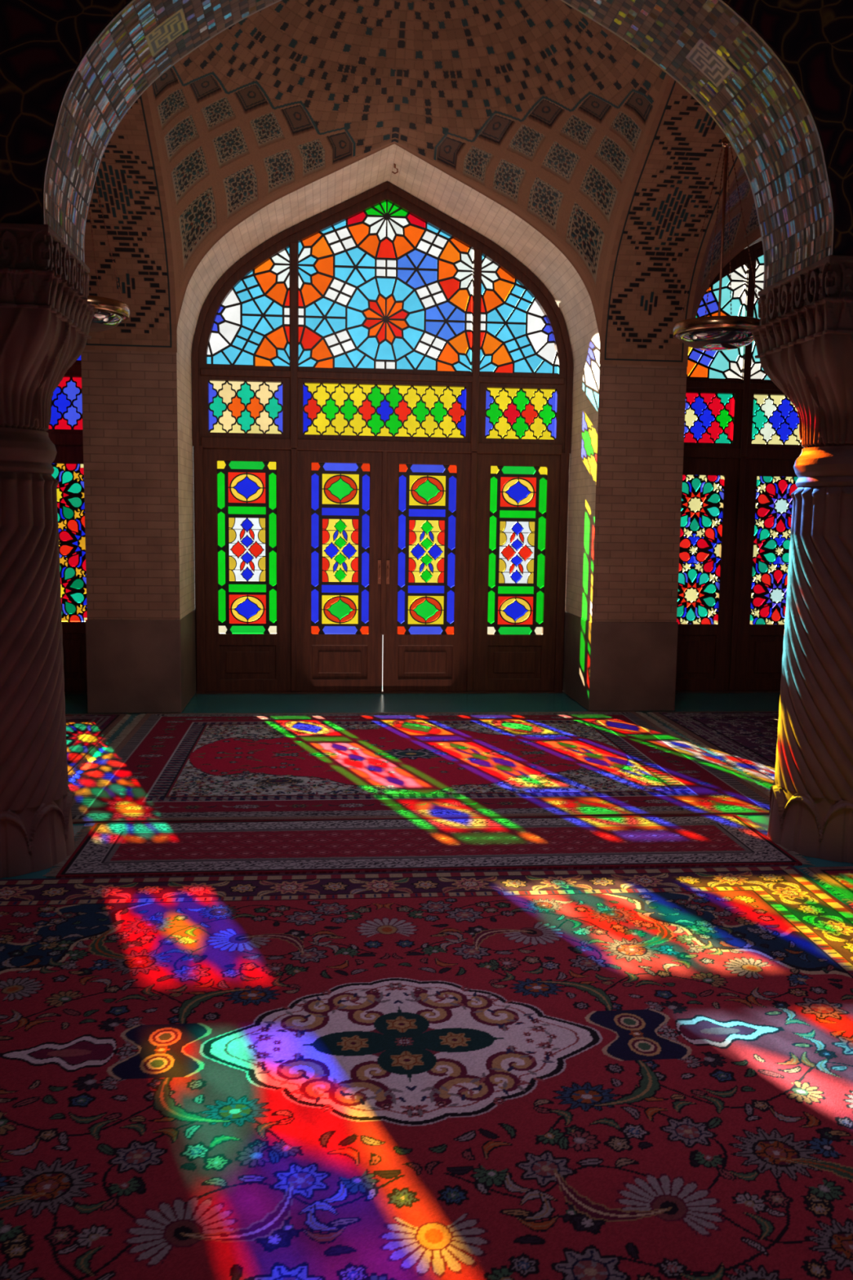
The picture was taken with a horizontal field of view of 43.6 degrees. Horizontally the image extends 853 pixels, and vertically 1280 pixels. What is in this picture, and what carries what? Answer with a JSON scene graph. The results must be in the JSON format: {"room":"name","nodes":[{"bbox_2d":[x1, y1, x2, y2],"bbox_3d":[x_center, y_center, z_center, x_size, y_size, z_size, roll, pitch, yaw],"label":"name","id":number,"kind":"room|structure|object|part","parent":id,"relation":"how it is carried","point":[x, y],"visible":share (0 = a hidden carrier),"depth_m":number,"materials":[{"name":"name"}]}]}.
{"room":"mosque","nodes":[
{"label":"mosque","id":0,"kind":"room"},
{"bbox_2d":[146,0,670,351],"bbox_3d":[-0.092,-3.082,6.262,3.142,2.360,3.050,0,7,-6],"label":"ceiling","id":1,"kind":"structure","parent":0,"point":[537,108],"depth_m":7.16,"materials":[{"name":"brick"}]},
{"bbox_2d":[80,143,761,622],"bbox_3d":[-0.297,-2.638,8.368,11.800,4.894,1.050,0,7,-6],"label":"wall","id":2,"kind":"structure","parent":0,"point":[626,464],"depth_m":8.13,"materials":[{"name":"brick"}]},
{"bbox_2d":[45,355,86,694],"bbox_3d":[-4.152,-1.635,8.514,3.134,4.176,0.120,0,7,-6],"label":"window","id":3,"kind":"structure","parent":2,"relation":"in","point":[65,425],"depth_m":8.60,"materials":[{"name":"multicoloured glass"}]},
{"bbox_3d":[-4.138,-2.651,8.396,3.134,2.130,0.070,0,7,-6],"label":"frame","id":4,"kind":"part","parent":3,"relation":"part of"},
{"bbox_3d":[-3.012,-1.909,8.591,0.601,0.419,0.001,0,7,-6],"label":"transom glass","id":5,"kind":"part","parent":3,"relation":"part of","materials":[{"name":"multicoloured glass"}]},
{"bbox_2d":[51,444,87,692],"bbox_3d":[-3.014,-0.581,8.747,0.816,2.030,0.056,0,7,-6],"label":"door","id":6,"kind":"structure","parent":3,"relation":"attached to","point":[68,463],"depth_m":8.75,"materials":[{"name":"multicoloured glass"}]},
{"bbox_3d":[-3.033,-0.793,8.720,0.482,1.285,0.001,0,7,-6],"label":"glass panel","id":7,"kind":"part","parent":6,"relation":"part of","materials":[{"name":"multicoloured glass"}]},
{"bbox_3d":[-3.045,0.134,8.822,0.472,0.390,0.034,0,7,-6],"label":"panel","id":8,"kind":"part","parent":6,"relation":"part of","materials":[{"name":"brown wood"}]},
{"bbox_3d":[-4.180,0.432,8.753,3.120,0.014,0.120,0,7,-6],"label":"sill","id":9,"kind":"part","parent":3,"relation":"part of","materials":[{"name":"brown wood"}]},
{"bbox_2d":[84,89,177,352],"bbox_3d":[-1.999,-2.670,6.127,0.686,1.520,3.050,0,7,-6],"label":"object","id":10,"kind":"structure","parent":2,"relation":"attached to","point":[129,181],"depth_m":7.42,"materials":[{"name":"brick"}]},
{"bbox_2d":[87,182,129,332],"bbox_3d":[-2.005,-2.617,6.132,0.552,1.628,0.552,-3,8,-28],"label":"hanging lamp","id":11,"kind":"object","parent":10,"relation":"hanging from","point":[110,313],"visible":0.33,"depth_m":6.12,"materials":[{"name":"metal"}]},
{"bbox_3d":[-1.983,-2.500,6.285,0.007,1.066,0.244,2,7,10],"label":"chain","id":12,"kind":"part","parent":11,"relation":"part of","materials":[{"name":"metal"}]},
{"bbox_3d":[-2.015,-1.858,6.220,0.486,0.100,0.486,-3,8,-28],"label":"lamp shade","id":13,"kind":"part","parent":11,"relation":"part of","materials":[{"name":"clear glass"}]},
{"bbox_3d":[-1.868,-2.480,6.124,0.243,1.066,0.007,2,7,10],"label":"chain","id":14,"kind":"part","parent":11,"relation":"part of","materials":[{"name":"metal"}]},
{"bbox_2d":[84,608,196,713],"bbox_3d":[-2.240,0.139,8.500,0.694,0.706,1.062,0,7,-6],"label":"pillar base","id":15,"kind":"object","parent":2,"relation":"attached to","point":[134,666],"depth_m":7.98,"materials":[{"name":"stone"}]},
{"bbox_2d":[191,181,573,693],"bbox_3d":[-0.349,-1.625,8.881,3.134,4.176,0.120,0,7,-6],"label":"window","id":16,"kind":"structure","parent":2,"relation":"in","point":[277,385],"depth_m":8.77,"materials":[{"name":"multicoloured glass"}]},
{"bbox_2d":[193,446,291,691],"bbox_3d":[-1.515,-0.577,8.892,0.816,2.030,0.056,0,7,-6],"label":"door","id":17,"kind":"structure","parent":16,"relation":"attached to","point":[244,652],"depth_m":8.88,"materials":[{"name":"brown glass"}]},
{"bbox_3d":[-1.492,-0.764,8.872,0.482,1.427,0.001,0,7,-6],"label":"glass panel","id":18,"kind":"part","parent":17,"relation":"part of","materials":[{"name":"multicoloured glass"}]},
{"bbox_3d":[-1.504,0.186,8.977,0.472,0.294,0.034,0,7,-6],"label":"panel","id":19,"kind":"part","parent":17,"relation":"part of","materials":[{"name":"brown wood"}]},
{"bbox_3d":[-1.482,-1.905,8.739,0.601,0.419,0.001,0,7,-6],"label":"transom glass","id":20,"kind":"part","parent":16,"relation":"part of","materials":[{"name":"multicoloured glass"}]},
{"bbox_3d":[-1.448,-2.708,8.648,0.669,0.956,0.001,0,7,-6],"label":"fan glass","id":21,"kind":"part","parent":16,"relation":"part of","materials":[{"name":"multicoloured glass"}]},
{"bbox_2d":[297,449,382,691],"bbox_3d":[-0.735,-0.572,8.943,0.744,2.030,0.104,0,7,-6],"label":"door","id":22,"kind":"structure","parent":16,"relation":"attached to","point":[340,640],"depth_m":8.96,"materials":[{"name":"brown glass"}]},
{"bbox_3d":[-0.736,0.188,9.051,0.472,0.294,0.034,0,7,-6],"label":"panel","id":23,"kind":"part","parent":22,"relation":"part of","materials":[{"name":"brown wood"}]},
{"bbox_3d":[-0.723,-0.762,8.946,0.482,1.427,0.001,0,7,-6],"label":"glass panel","id":24,"kind":"part","parent":22,"relation":"part of","materials":[{"name":"multicoloured glass"}]},
{"bbox_3d":[-0.394,-0.569,8.948,0.028,0.200,0.047,0,7,-6],"label":"handle","id":25,"kind":"part","parent":22,"relation":"part of","materials":[{"name":"metal"}]},
{"bbox_3d":[-0.378,0.442,9.120,3.120,0.014,0.120,0,7,-6],"label":"sill","id":26,"kind":"part","parent":16,"relation":"part of","materials":[{"name":"brown wood"}]},
{"bbox_3d":[-0.335,-2.641,8.763,3.134,2.130,0.070,0,7,-6],"label":"frame","id":27,"kind":"part","parent":16,"relation":"part of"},
{"bbox_3d":[-0.345,-1.902,8.849,1.346,0.419,0.001,0,7,-6],"label":"transom glass","id":28,"kind":"part","parent":16,"relation":"part of","materials":[{"name":"multicoloured glass"}]},
{"bbox_3d":[-0.332,-2.899,8.733,1.424,1.347,0.001,0,7,-6],"label":"fan glass","id":29,"kind":"part","parent":16,"relation":"part of","materials":[{"name":"multicoloured glass"}]},
{"bbox_2d":[382,451,471,691],"bbox_3d":[0.012,-0.570,9.015,0.744,2.030,0.104,0,7,-6],"label":"door","id":30,"kind":"structure","parent":16,"relation":"attached to","point":[425,639],"depth_m":9.03,"materials":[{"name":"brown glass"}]},
{"bbox_3d":[-0.324,-0.569,8.955,0.028,0.200,0.047,0,7,-6],"label":"handle","id":31,"kind":"part","parent":30,"relation":"part of","materials":[{"name":"metal"}]},
{"bbox_3d":[-0.012,0.190,9.121,0.472,0.294,0.034,0,7,-6],"label":"panel","id":32,"kind":"part","parent":30,"relation":"part of","materials":[{"name":"brown wood"}]},
{"bbox_3d":[0.001,-0.760,9.016,0.482,1.427,0.001,0,7,-6],"label":"glass panel","id":33,"kind":"part","parent":30,"relation":"part of","materials":[{"name":"multicoloured glass"}]},
{"bbox_3d":[0.779,-2.702,8.864,0.669,0.956,0.001,0,7,-6],"label":"fan glass","id":34,"kind":"part","parent":16,"relation":"part of","materials":[{"name":"multicoloured glass"}]},
{"bbox_2d":[470,453,569,691],"bbox_3d":[0.788,-0.571,9.114,0.816,2.030,0.056,0,7,-6],"label":"door","id":35,"kind":"structure","parent":16,"relation":"attached to","point":[519,655],"depth_m":9.10,"materials":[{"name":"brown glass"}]},
{"bbox_3d":[0.757,0.192,9.195,0.472,0.294,0.034,0,7,-6],"label":"panel","id":36,"kind":"part","parent":35,"relation":"part of","materials":[{"name":"brown wood"}]},
{"bbox_3d":[0.769,-0.758,9.090,0.482,1.427,0.001,0,7,-6],"label":"glass panel","id":37,"kind":"part","parent":35,"relation":"part of","materials":[{"name":"multicoloured glass"}]},
{"bbox_3d":[0.790,-1.899,8.959,0.601,0.419,0.001,0,7,-6],"label":"transom glass","id":38,"kind":"part","parent":16,"relation":"part of","materials":[{"name":"multicoloured glass"}]},
{"bbox_2d":[391,163,398,173],"bbox_3d":[-0.240,-3.598,8.134,0.050,0.090,0.016,0,7,-6],"label":"hook","id":39,"kind":"object","parent":2,"relation":"attached to","point":[394,164],"visible":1,"depth_m":8.13,"materials":[{"name":"metal"}]},
{"bbox_2d":[562,611,678,711],"bbox_3d":[1.570,0.149,8.868,0.694,0.706,1.062,0,7,-6],"label":"pillar base","id":40,"kind":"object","parent":2,"relation":"attached to","point":[608,666],"depth_m":8.35,"materials":[{"name":"stone"}]},
{"bbox_2d":[599,76,741,366],"bbox_3d":[1.803,-2.660,6.494,0.686,1.520,3.050,0,7,-6],"label":"arch","id":41,"kind":"object","parent":2,"relation":"attached to","point":[658,236],"visible":0.52,"depth_m":7.62,"materials":[{"name":"brick"}]},
{"bbox_2d":[672,135,759,351],"bbox_3d":[1.812,-2.607,6.501,0.552,1.628,0.552,0,7,-6],"label":"hanging lamp","id":42,"kind":"object","parent":41,"relation":"hanging from","point":[710,333],"visible":0.96,"depth_m":6.44,"materials":[{"name":"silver metal"}]},
{"bbox_3d":[1.692,-2.485,6.592,0.243,1.066,0.007,5,8,32],"label":"chain","id":43,"kind":"part","parent":42,"relation":"part of","materials":[{"name":"metal"}]},
{"bbox_3d":[1.734,-2.462,6.399,0.007,1.066,0.244,5,8,32],"label":"chain","id":44,"kind":"part","parent":42,"relation":"part of","materials":[{"name":"metal"}]},
{"bbox_3d":[1.802,-1.848,6.589,0.486,0.100,0.486,0,7,-6],"label":"lamp shade","id":45,"kind":"part","parent":42,"relation":"part of","materials":[{"name":"clear glass"}]},
{"bbox_3d":[1.812,-2.616,6.500,0.026,1.610,0.026,0,7,-6],"label":"rod","id":46,"kind":"part","parent":42,"relation":"part of","materials":[{"name":"metal"}]},
{"bbox_3d":[1.887,-2.487,6.634,0.007,1.066,0.244,5,8,32],"label":"chain","id":47,"kind":"part","parent":42,"relation":"part of","materials":[{"name":"metal"}]},
{"bbox_3d":[1.929,-2.464,6.441,0.243,1.066,0.007,5,8,32],"label":"chain","id":48,"kind":"part","parent":42,"relation":"part of","materials":[{"name":"metal"}]},
{"bbox_2d":[675,240,804,693],"bbox_3d":[3.453,-1.615,9.248,3.134,4.176,0.120,0,7,-6],"label":"window","id":49,"kind":"structure","parent":2,"relation":"in","point":[725,417],"depth_m":9.10,"materials":[{"name":"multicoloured glass"}]},
{"bbox_2d":[675,457,739,690],"bbox_3d":[2.287,-0.567,9.259,0.816,2.030,0.056,0,7,-6],"label":"door","id":50,"kind":"structure","parent":49,"relation":"attached to","point":[709,494],"depth_m":9.26,"materials":[{"name":"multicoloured glass"}]},
{"bbox_3d":[2.299,0.148,9.339,0.472,0.390,0.034,0,7,-6],"label":"panel","id":51,"kind":"part","parent":50,"relation":"part of","materials":[{"name":"brown wood"}]},
{"bbox_3d":[2.311,-0.779,9.236,0.482,1.285,0.001,0,7,-6],"label":"glass panel","id":52,"kind":"part","parent":50,"relation":"part of","materials":[{"name":"multicoloured glass"}]},
{"bbox_3d":[2.321,-1.895,9.107,0.601,0.419,0.001,0,7,-6],"label":"transom glass","id":53,"kind":"part","parent":49,"relation":"part of","materials":[{"name":"multicoloured glass"}]},
{"bbox_3d":[2.355,-2.698,9.016,0.669,0.956,0.001,0,7,-6],"label":"fan glass","id":54,"kind":"part","parent":49,"relation":"part of","materials":[{"name":"multicoloured glass"}]},
{"bbox_3d":[3.424,0.452,9.488,3.120,0.014,0.120,0,7,-6],"label":"sill","id":55,"kind":"part","parent":49,"relation":"part of","materials":[{"name":"brown wood"}]},
{"bbox_3d":[3.467,-2.631,9.131,3.134,2.130,0.070,0,7,-6],"label":"frame","id":56,"kind":"part","parent":49,"relation":"part of","materials":[{"name":"brown wood"}]},
{"bbox_3d":[3.470,-2.889,9.101,1.424,1.347,0.001,0,7,-6],"label":"fan glass","id":57,"kind":"part","parent":49,"relation":"part of","materials":[{"name":"glass"}]},
{"bbox_2d":[734,458,798,690],"bbox_3d":[3.065,-0.565,9.334,0.744,2.030,0.056,0,7,-6],"label":"door","id":58,"kind":"structure","parent":49,"relation":"attached to","point":[770,483],"depth_m":9.31,"materials":[{"name":"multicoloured glass"}]},
{"bbox_3d":[3.067,0.150,9.413,0.472,0.390,0.034,0,7,-6],"label":"panel","id":59,"kind":"part","parent":58,"relation":"part of","materials":[{"name":"brown wood"}]},
{"bbox_3d":[3.079,-0.777,9.311,0.482,1.285,0.001,0,7,-6],"label":"glass panel","id":60,"kind":"part","parent":58,"relation":"part of","materials":[{"name":"multicoloured glass"}]},
{"bbox_3d":[3.457,-1.892,9.216,1.346,0.419,0.001,0,7,-6],"label":"transom glass","id":61,"kind":"part","parent":49,"relation":"part of","materials":[{"name":"multicoloured glass"}]},
{"bbox_2d":[0,0,852,255],"bbox_3d":[0.090,-3.114,4.380,11.800,3.020,0.700,0,7,-6],"label":"wall","id":62,"kind":"structure","parent":0,"point":[43,43],"depth_m":4.04,"materials":[{"name":"brick"}]},
{"bbox_2d":[43,0,834,288],"bbox_3d":[0.079,-2.365,4.466,3.130,1.520,0.696,0,7,-6],"label":"arch","id":63,"kind":"object","parent":62,"relation":"attached to","point":[704,46],"visible":0.98,"depth_m":4.51,"materials":[{"name":"tile"}]},
{"bbox_2d":[0,686,852,910],"bbox_3d":[0.159,1.162,3.547,12.200,0.120,11.950,0,7,-6],"label":"floor","id":64,"kind":"structure","parent":0,"point":[446,702],"depth_m":8.54,"materials":[{"name":"carpet"}]},
{"bbox_2d":[0,222,97,878],"bbox_3d":[-1.850,-0.338,4.518,0.807,2.580,0.807,0,7,-6],"label":"column","id":65,"kind":"structure","parent":64,"relation":"on","point":[46,315],"depth_m":4.37,"materials":[{"name":"stone"}]},
{"bbox_2d":[65,713,130,780],"bbox_3d":[-3.661,0.713,6.390,3.227,0.013,2.839,0,7,-6],"label":"carpet","id":66,"kind":"object","parent":64,"relation":"on","point":[85,733],"visible":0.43,"depth_m":7.22,"materials":[{"name":"carpet"}]},
{"bbox_2d":[67,711,770,823],"bbox_3d":[-0.099,0.723,6.742,3.880,0.007,2.862,0,7,-6],"label":"carpet","id":67,"kind":"object","parent":64,"relation":"on","point":[162,767],"visible":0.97,"depth_m":6.30,"materials":[{"name":"carpet"}]},
{"bbox_2d":[0,864,852,1279],"bbox_3d":[-0.064,1.150,3.044,3.612,0.013,2.923,0,7,-6],"label":"carpet","id":68,"kind":"object","parent":64,"relation":"on","point":[635,1073],"visible":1,"depth_m":2.85,"materials":[{"name":"carpet"}]},
{"bbox_2d":[42,814,813,878],"bbox_3d":[0.027,0.935,4.916,3.311,0.012,0.795,0,7,-5],"label":"carpet","id":69,"kind":"object","parent":64,"relation":"on","point":[331,846],"visible":0.99,"depth_m":4.85,"materials":[{"name":"carpet"}]},
{"bbox_2d":[647,711,778,788],"bbox_3d":[3.456,0.732,7.077,3.227,0.013,2.837,0,7,-6],"label":"carpet","id":70,"kind":"object","parent":64,"relation":"on","point":[748,740],"visible":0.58,"depth_m":7.47,"materials":[{"name":"carpet"}]},
{"bbox_2d":[748,254,852,862],"bbox_3d":[1.952,-0.329,4.885,0.807,2.580,0.807,0,7,-6],"label":"column","id":71,"kind":"structure","parent":64,"relation":"on","point":[803,338],"depth_m":4.73,"materials":[{"name":"stone"}]},
{"bbox_2d":[799,866,852,907],"bbox_3d":[3.349,1.158,3.389,3.206,0.013,2.836,0,7,-6],"label":"carpet","id":72,"kind":"object","parent":64,"relation":"on","point":[840,879],"visible":1,"depth_m":4.49,"materials":[{"name":"carpet"}]},
{"bbox_2d":[687,164,761,356],"bbox_3d":[3.710,-3.072,6.630,3.142,2.360,3.050,0,7,-6],"label":"ceiling","id":73,"kind":"structure","parent":0,"point":[738,239],"depth_m":7.89,"materials":[{"name":"brick"}]}
]}

